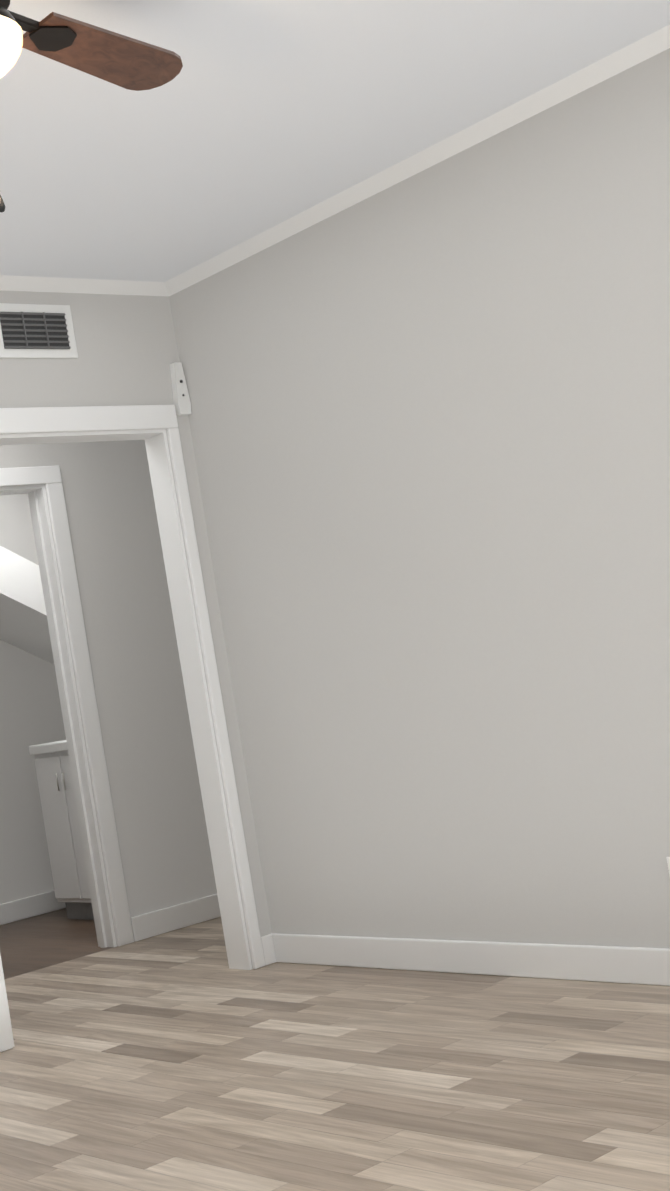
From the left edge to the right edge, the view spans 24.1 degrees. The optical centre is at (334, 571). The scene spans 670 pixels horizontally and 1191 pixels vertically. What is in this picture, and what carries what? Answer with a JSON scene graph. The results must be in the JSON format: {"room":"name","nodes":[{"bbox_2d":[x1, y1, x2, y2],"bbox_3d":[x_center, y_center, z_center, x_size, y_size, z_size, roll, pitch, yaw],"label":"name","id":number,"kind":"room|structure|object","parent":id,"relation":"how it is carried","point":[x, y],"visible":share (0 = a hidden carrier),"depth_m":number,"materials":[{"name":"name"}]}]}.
{"room":"empty bedroom","nodes":[
{"label":"empty bedroom","id":0,"kind":"room"},
{"bbox_2d":[0,494,65,903],"bbox_3d":[-1.949,0.547,7.731,2.420,2.440,0.120,-7,-4,-41],"label":"wall","id":1,"kind":"structure","parent":0,"point":[30,710],"depth_m":7.89,"materials":[{"name":"beige paint"}]},
{"bbox_2d":[0,546,53,663],"bbox_3d":[-1.515,0.173,7.684,1.730,1.250,0.620,-7,-4,-41],"label":"soffit","id":2,"kind":"structure","parent":1,"relation":"attached to","point":[23,622],"depth_m":7.40,"materials":[{"name":"white paint"}]},
{"bbox_2d":[0,440,216,943],"bbox_3d":[-1.274,0.361,6.414,3.120,2.440,0.120,-7,-4,-41],"label":"wall","id":3,"kind":"structure","parent":0,"point":[156,796],"depth_m":6.68,"materials":[{"name":"beige paint"}]},
{"bbox_2d":[0,465,133,947],"bbox_3d":[-1.311,0.583,6.326,0.740,2.005,0.138,-7,-4,-41],"label":"door frame","id":4,"kind":"structure","parent":3,"relation":"attached to","point":[17,479],"depth_m":6.49,"materials":[{"name":"white paint"}]},
{"bbox_2d":[0,291,271,968],"bbox_3d":[-1.883,0.347,4.358,3.860,2.440,0.120,-7,-4,-41],"label":"wall","id":5,"kind":"structure","parent":0,"point":[127,349],"depth_m":5.50,"materials":[{"name":"beige paint"}]},
{"bbox_2d":[0,303,77,357],"bbox_3d":[-1.006,-0.807,5.251,0.310,0.185,0.017,-7,-4,-41],"label":"air vent","id":6,"kind":"object","parent":5,"relation":"in","point":[36,331],"visible":1,"depth_m":5.25,"materials":[{"name":"white plastic"}]},
{"bbox_2d":[0,405,264,1051],"bbox_3d":[-0.843,0.447,5.233,1.090,2.000,0.156,-7,-4,-41],"label":"door frame","id":7,"kind":"structure","parent":5,"relation":"attached to","point":[43,425],"depth_m":5.50,"materials":[{"name":"white paint"}]},
{"bbox_2d":[170,362,190,415],"bbox_3d":[-0.554,-0.653,5.601,0.055,0.188,0.031,-7,-4,-41],"label":"door chime","id":8,"kind":"object","parent":5,"relation":"attached to","point":[181,401],"visible":0.96,"depth_m":5.59,"materials":[{"name":"white plastic"}]},
{"bbox_2d":[0,908,669,1190],"bbox_3d":[0.349,1.215,3.918,6.780,0.050,8.660,-7,-4,-41],"label":"floor","id":9,"kind":"structure","parent":0,"point":[185,1059],"depth_m":3.88,"materials":[{"name":"laminate"}]},
{"bbox_2d":[29,739,93,919],"bbox_3d":[-1.010,1.124,7.493,0.634,0.970,0.515,-7,-4,-41],"label":"bathroom vanity","id":10,"kind":"object","parent":9,"relation":"on","point":[62,828],"visible":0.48,"depth_m":7.36,"materials":[{"name":"white wood"}]},
{"bbox_2d":[0,0,669,281],"bbox_3d":[-0.061,-1.252,4.056,6.780,0.080,8.660,-7,-4,-41],"label":"ceiling","id":11,"kind":"structure","parent":0,"point":[252,118],"depth_m":4.05,"materials":[{"name":"white paint"}]},
{"bbox_2d":[0,0,182,211],"bbox_3d":[-0.682,-0.904,2.798,1.176,0.541,1.132,-7,-4,-41],"label":"ceiling fan","id":12,"kind":"object","parent":11,"relation":"hanging from","point":[126,62],"visible":1,"depth_m":3.06,"materials":[{"name":"brown wood"}]},
{"bbox_2d":[0,24,669,295],"bbox_3d":[-0.186,-1.273,2.225,3.860,0.040,5.750,-7,-4,-41],"label":"crown molding","id":13,"kind":"structure","parent":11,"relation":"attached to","point":[624,58],"depth_m":4.77,"materials":[{"name":"white paint"}]},
{"bbox_2d":[169,48,669,947],"bbox_3d":[1.457,-0.256,3.516,0.120,2.440,5.870,-7,-4,-41],"label":"wall","id":14,"kind":"structure","parent":0,"point":[429,418],"depth_m":4.67,"materials":[{"name":"beige paint"}]},
{"bbox_2d":[261,933,669,985],"bbox_3d":[1.022,1.036,4.075,0.024,0.100,3.846,-7,-4,-41],"label":"baseboard","id":15,"kind":"structure","parent":14,"relation":"attached to","point":[634,965],"depth_m":4.74,"materials":[{"name":"white paint"}]},
{"bbox_2d":[666,857,669,875],"bbox_3d":[0.919,0.815,4.168,0.009,0.114,0.070,-7,-4,-41],"label":"outlet","id":16,"kind":"object","parent":14,"relation":"attached to","point":[668,860],"visible":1,"depth_m":4.19,"materials":[{"name":"white plastic"}]},
{"bbox_3d":[-1.326,0.378,6.566,3.240,2.440,2.720,-7,-4,-41],"label":"wall","id":17,"kind":"structure","parent":0,"visible":0},
{"bbox_2d":[0,890,65,924],"bbox_3d":[-1.667,1.684,7.654,2.300,0.100,0.020,-7,-4,-41],"label":"baseboard","id":18,"kind":"structure","parent":17,"relation":"attached to","point":[20,909],"depth_m":7.78,"materials":[{"name":"white paint"}]},
{"bbox_2d":[130,894,220,941],"bbox_3d":[-0.356,1.424,6.902,1.290,0.100,0.016,-7,-4,-41],"label":"baseboard","id":19,"kind":"structure","parent":17,"relation":"attached to","point":[171,918],"depth_m":6.61,"materials":[{"name":"white paint"}]}
]}

